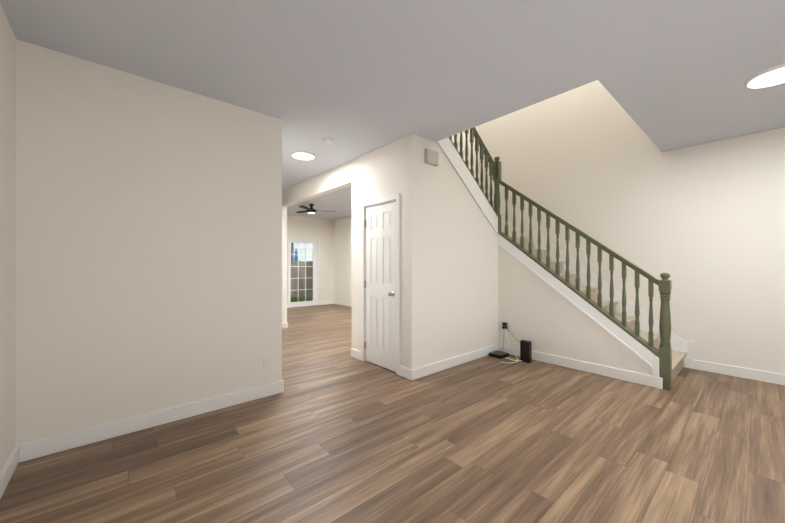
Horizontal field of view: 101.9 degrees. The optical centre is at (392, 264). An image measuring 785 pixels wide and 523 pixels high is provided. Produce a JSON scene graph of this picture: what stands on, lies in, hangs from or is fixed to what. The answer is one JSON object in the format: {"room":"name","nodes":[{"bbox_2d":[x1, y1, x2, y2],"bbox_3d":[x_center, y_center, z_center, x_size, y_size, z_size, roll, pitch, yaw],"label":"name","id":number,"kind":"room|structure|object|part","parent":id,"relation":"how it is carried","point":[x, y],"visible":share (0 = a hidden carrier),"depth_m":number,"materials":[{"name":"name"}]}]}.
{"room":"empty living room","nodes":[
{"label":"empty living room","id":0,"kind":"room"},
{"bbox_2d":[0,4,15,472],"bbox_3d":[-0.694,-0.089,-0.048,0.120,2.740,5.702,0,0,-41],"label":"wall","id":1,"kind":"structure","parent":0,"point":[7,241],"depth_m":1.90,"materials":[{"name":"white paint"}]},
{"bbox_2d":[0,444,23,498],"bbox_3d":[-0.651,1.224,0.007,0.019,0.115,5.432,0,0,-41],"label":"baseboard","id":2,"kind":"structure","parent":1,"relation":"attached to","point":[23,452],"depth_m":1.91,"materials":[{"name":"white paint"}]},
{"bbox_2d":[16,39,281,444],"bbox_3d":[-1.812,-0.085,2.675,1.747,2.740,0.120,0,0,-41],"label":"wall","id":3,"kind":"structure","parent":0,"point":[148,245],"depth_m":2.45,"materials":[{"name":"white paint"}]},
{"bbox_2d":[23,380,283,460],"bbox_3d":[-1.760,1.227,2.630,1.710,0.115,0.019,0,0,-41],"label":"baseboard","id":4,"kind":"structure","parent":3,"relation":"attached to","point":[62,442],"depth_m":2.46,"materials":[{"name":"white paint"}]},
{"bbox_2d":[263,356,270,368],"bbox_3d":[-1.220,0.955,3.100,0.070,0.114,0.008,0,0,-41],"label":"outlet","id":5,"kind":"object","parent":3,"relation":"attached to","point":[266,361],"visible":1,"depth_m":3.10,"materials":[{"name":"white plastic"}]},
{"bbox_2d":[282,207,286,322],"bbox_3d":[-3.113,-0.079,7.481,0.120,2.740,2.860,0,0,-41],"label":"wall","id":6,"kind":"structure","parent":0,"point":[284,262],"depth_m":6.40,"materials":[{"name":"white paint"}]},
{"bbox_2d":[282,322,287,327],"bbox_3d":[-3.057,1.234,7.517,0.015,0.115,2.875,0,0,-41],"label":"baseboard","id":7,"kind":"structure","parent":6,"relation":"attached to","point":[284,325],"depth_m":6.40,"materials":[{"name":"white paint"}]},
{"bbox_2d":[287,215,333,300],"bbox_3d":[-3.503,-0.076,9.113,4.110,2.740,0.120,0,0,-41],"label":"wall","id":8,"kind":"structure","parent":0,"point":[322,230],"depth_m":10.13,"materials":[{"name":"white paint"}]},
{"bbox_2d":[287,236,318,307],"bbox_3d":[-3.077,0.234,9.457,1.920,2.120,0.115,0,0,-41],"label":"door","id":9,"kind":"structure","parent":8,"relation":"in","point":[314,259],"depth_m":9.78,"materials":[{"name":"white paint"}]},
{"bbox_2d":[320,300,331,303],"bbox_3d":[-2.124,1.238,10.212,0.510,0.115,0.015,0,0,-41],"label":"baseboard","id":10,"kind":"structure","parent":8,"relation":"attached to","point":[321,302],"depth_m":10.21,"materials":[{"name":"white paint"}]},
{"bbox_2d":[282,160,351,206],"bbox_3d":[-1.352,-1.301,5.444,0.120,0.300,2.528,0,0,-41],"label":"header beam","id":11,"kind":"structure","parent":0,"point":[334,179],"depth_m":5.15,"materials":[{"name":"white paint"}]},
{"bbox_2d":[352,133,418,369],"bbox_3d":[-0.133,-0.083,4.030,0.120,2.740,1.202,0,0,-41],"label":"wall","id":12,"kind":"structure","parent":0,"point":[391,168],"depth_m":3.67,"materials":[{"name":"white paint"}]},
{"bbox_2d":[364,220,365,348],"bbox_3d":[-0.361,0.267,4.208,0.032,1.700,0.016,0,0,-41],"label":"closet door hinge","id":13,"kind":"object","parent":12,"relation":"attached to","point":[364,284],"visible":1,"depth_m":4.20,"materials":[{"name":"silver metal"}]},
{"bbox_2d":[361,193,399,375],"bbox_3d":[-0.119,0.236,4.001,0.136,2.102,0.760,0,0,-41],"label":"door frame","id":14,"kind":"structure","parent":12,"relation":"attached to","point":[380,201],"depth_m":3.82,"materials":[{"name":"white paint"}]},
{"bbox_2d":[366,201,395,371],"bbox_3d":[-0.159,0.266,3.967,0.109,2.017,0.616,0,0,-41],"label":"closet door","id":15,"kind":"structure","parent":12,"relation":"in","point":[381,285],"depth_m":3.96,"materials":[{"name":"white paint"}]},
{"bbox_2d":[0,304,784,522],"bbox_3d":[-0.386,1.337,4.166,6.097,0.100,11.680,0,0,-41],"label":"floor","id":16,"kind":"structure","parent":0,"point":[334,432],"depth_m":2.15,"materials":[{"name":"brown wood"}]},
{"bbox_2d":[489,350,508,358],"bbox_3d":[1.487,1.264,4.455,0.210,0.047,0.190,0,0,-41],"label":"box","id":17,"kind":"object","parent":16,"relation":"on","point":[498,354],"visible":0.96,"depth_m":4.42,"materials":[{"name":"black plastic"}]},
{"bbox_2d":[501,327,517,362],"bbox_3d":[1.554,1.094,4.301,0.418,0.380,0.301,0,0,-41],"label":"cable","id":18,"kind":"object","parent":16,"relation":"on","point":[512,349],"visible":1,"depth_m":4.29,"materials":[{"name":"white plastic"}]},
{"bbox_2d":[520,340,531,362],"bbox_3d":[1.759,1.149,4.198,0.065,0.276,0.125,0,0,-41],"label":"tower","id":19,"kind":"object","parent":16,"relation":"on","point":[526,351],"visible":0.94,"depth_m":4.17,"materials":[{"name":"black plastic"}]},
{"bbox_2d":[449,127,686,390],"bbox_3d":[1.621,-0.673,4.186,2.790,3.919,3.015,0,0,-41],"label":"staircase","id":20,"kind":"structure","parent":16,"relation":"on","point":[671,363],"depth_m":3.96,"materials":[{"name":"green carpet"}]},
{"bbox_3d":[1.599,-1.198,3.573,1.590,2.870,1.939,0,0,-41],"label":"handrail","id":21,"kind":"part","parent":20,"relation":"part of","materials":[{"name":"green paint"}]},
{"bbox_2d":[0,0,784,219],"bbox_3d":[-0.386,-1.603,4.170,6.097,0.300,11.680,0,0,-41],"label":"ceiling","id":22,"kind":"structure","parent":0,"point":[353,79],"depth_m":2.25,"materials":[{"name":"grey paint"}]},
{"bbox_2d":[291,151,314,159],"bbox_3d":[-1.186,-1.440,4.232,0.310,0.026,0.310,0,0,-41],"label":"recessed light","id":23,"kind":"object","parent":22,"relation":"in","point":[303,155],"visible":0.98,"depth_m":4.19,"materials":[{"name":"white plastic"}]},
{"bbox_2d":[296,204,334,213],"bbox_3d":[-1.981,-1.335,7.785,1.046,0.226,0.998,0,0,-41],"label":"ceiling fan","id":24,"kind":"object","parent":22,"relation":"hanging from","point":[310,210],"visible":1,"depth_m":7.63,"materials":[{"name":"brown metal"}]},
{"bbox_2d":[323,137,333,142],"bbox_3d":[-0.745,-1.436,3.701,0.124,0.036,0.124,0,0,-41],"label":"smoke detector","id":25,"kind":"object","parent":22,"relation":"attached to","point":[328,140],"visible":0.98,"depth_m":3.66,"materials":[{"name":"white plastic"}]},
{"bbox_2d":[744,63,784,88],"bbox_3d":[2.948,-1.442,2.438,0.340,0.026,0.340,0,0,-41],"label":"recessed light","id":26,"kind":"object","parent":22,"relation":"in","point":[772,76],"visible":1,"depth_m":2.45,"materials":[{"name":"white plastic"}]},
{"bbox_2d":[419,136,497,366],"bbox_3d":[0.937,-0.283,4.241,1.775,3.140,0.120,0,0,-41],"label":"wall","id":27,"kind":"structure","parent":0,"point":[458,276],"depth_m":3.99,"materials":[{"name":"white paint"}]},
{"bbox_2d":[424,148,438,165],"bbox_3d":[0.458,-1.244,3.715,0.200,0.160,0.052,0,0,-41],"label":"door chime","id":28,"kind":"object","parent":27,"relation":"attached to","point":[431,157],"visible":1,"depth_m":3.68,"materials":[{"name":"beige plastic"}]},
{"bbox_2d":[408,344,499,379],"bbox_3d":[0.871,1.229,4.093,1.755,0.115,0.015,0,0,-41],"label":"baseboard","id":29,"kind":"structure","parent":27,"relation":"attached to","point":[413,374],"depth_m":3.94,"materials":[{"name":"white paint"}]},
{"bbox_2d":[437,137,497,234],"bbox_3d":[0.982,-1.133,4.188,1.499,1.437,0.020,0,0,-41],"label":"trim","id":30,"kind":"structure","parent":27,"relation":"attached to","point":[460,167],"depth_m":4.21,"materials":[{"name":"white paint"}]},
{"bbox_2d":[452,126,478,177],"bbox_3d":[0.606,-1.512,5.385,2.767,5.600,0.120,0,0,-41],"label":"wall","id":31,"kind":"structure","parent":0,"point":[469,146],"depth_m":6.05,"materials":[{"name":"white paint"}]},
{"bbox_2d":[334,80,784,373],"bbox_3d":[1.876,-1.510,6.123,0.120,5.600,11.680,0,0,-41],"label":"wall","id":32,"kind":"structure","parent":0,"point":[591,159],"depth_m":4.13,"materials":[{"name":"white paint"}]},
{"bbox_2d":[332,300,351,306],"bbox_3d":[-0.153,1.235,8.365,0.015,0.115,5.388,0,0,-41],"label":"baseboard","id":33,"kind":"structure","parent":32,"relation":"attached to","point":[333,301],"depth_m":10.04,"materials":[{"name":"white paint"}]},
{"bbox_2d":[533,230,693,368],"bbox_3d":[3.044,0.353,4.663,0.018,1.869,1.994,0,0,-41],"label":"trim","id":34,"kind":"structure","parent":32,"relation":"attached to","point":[677,343],"depth_m":4.48,"materials":[{"name":"white paint"}]},
{"bbox_2d":[711,265,718,274],"bbox_3d":[3.820,0.071,3.770,0.010,0.116,0.072,0,0,-41],"label":"light switch","id":35,"kind":"object","parent":32,"relation":"attached to","point":[714,269],"visible":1,"depth_m":3.77,"materials":[{"name":"white plastic"}]},
{"bbox_2d":[684,358,784,384],"bbox_3d":[4.569,1.228,2.895,0.019,0.115,2.977,0,0,-41],"label":"baseboard","id":36,"kind":"structure","parent":32,"relation":"attached to","point":[770,377],"depth_m":3.61,"materials":[{"name":"white paint"}]},
{"bbox_2d":[498,245,658,375],"bbox_3d":[2.205,0.415,4.038,0.120,1.744,1.843,0,0,-41],"label":"wall","id":37,"kind":"structure","parent":0,"point":[542,316],"depth_m":4.16,"materials":[{"name":"white paint"}]},
{"bbox_2d":[497,234,658,376],"bbox_3d":[2.153,0.358,3.990,0.021,1.628,1.847,0,0,-41],"label":"trim","id":38,"kind":"structure","parent":37,"relation":"attached to","point":[624,338],"depth_m":3.80,"materials":[{"name":"white paint"}]},
{"bbox_2d":[500,344,662,388],"bbox_3d":[2.162,1.229,3.980,0.019,0.115,1.873,0,0,-41],"label":"baseboard","id":39,"kind":"structure","parent":37,"relation":"attached to","point":[648,380],"depth_m":3.73,"materials":[{"name":"white paint"}]},
{"label":"outside","id":40,"kind":"structure","parent":0,"visible":0},
{"bbox_2d":[291,296,312,301],"bbox_3d":[-13.905,1.563,23.752,34.000,0.200,35.640,0,0,-41],"label":"lawn","id":41,"kind":"structure","parent":40,"point":[302,299],"depth_m":13.41,"materials":[{"name":"green plant"}]},
{"bbox_2d":[291,243,293,261],"bbox_3d":[-6.737,-2.799,20.936,5.802,8.517,7.387,0,0,-41],"label":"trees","id":42,"kind":"object","parent":41,"relation":"on","point":[292,246],"depth_m":21.11,"materials":[{"name":"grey plant"}]},
{"bbox_2d":[294,249,297,261],"bbox_3d":[-4.718,0.342,15.595,0.200,2.220,0.200,0,0,-41],"label":"umbrella","id":43,"kind":"object","parent":41,"relation":"on","point":[296,258],"depth_m":15.54,"materials":[{"name":"blue fabric"}]},
{"bbox_2d":[291,261,312,296],"bbox_3d":[-3.059,0.648,12.737,20.015,1.600,3.827,0,0,-41],"label":"fence","id":44,"kind":"object","parent":41,"relation":"on","point":[294,270],"depth_m":14.15,"materials":[{"name":"brown wood"}]},
{"bbox_2d":[294,248,312,260],"bbox_3d":[-13.581,0.042,26.439,26.000,2.850,6.000,0,0,-41],"label":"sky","id":45,"kind":"structure","parent":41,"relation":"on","point":[301,251],"depth_m":27.61,"materials":[{"name":"white"}]}
]}

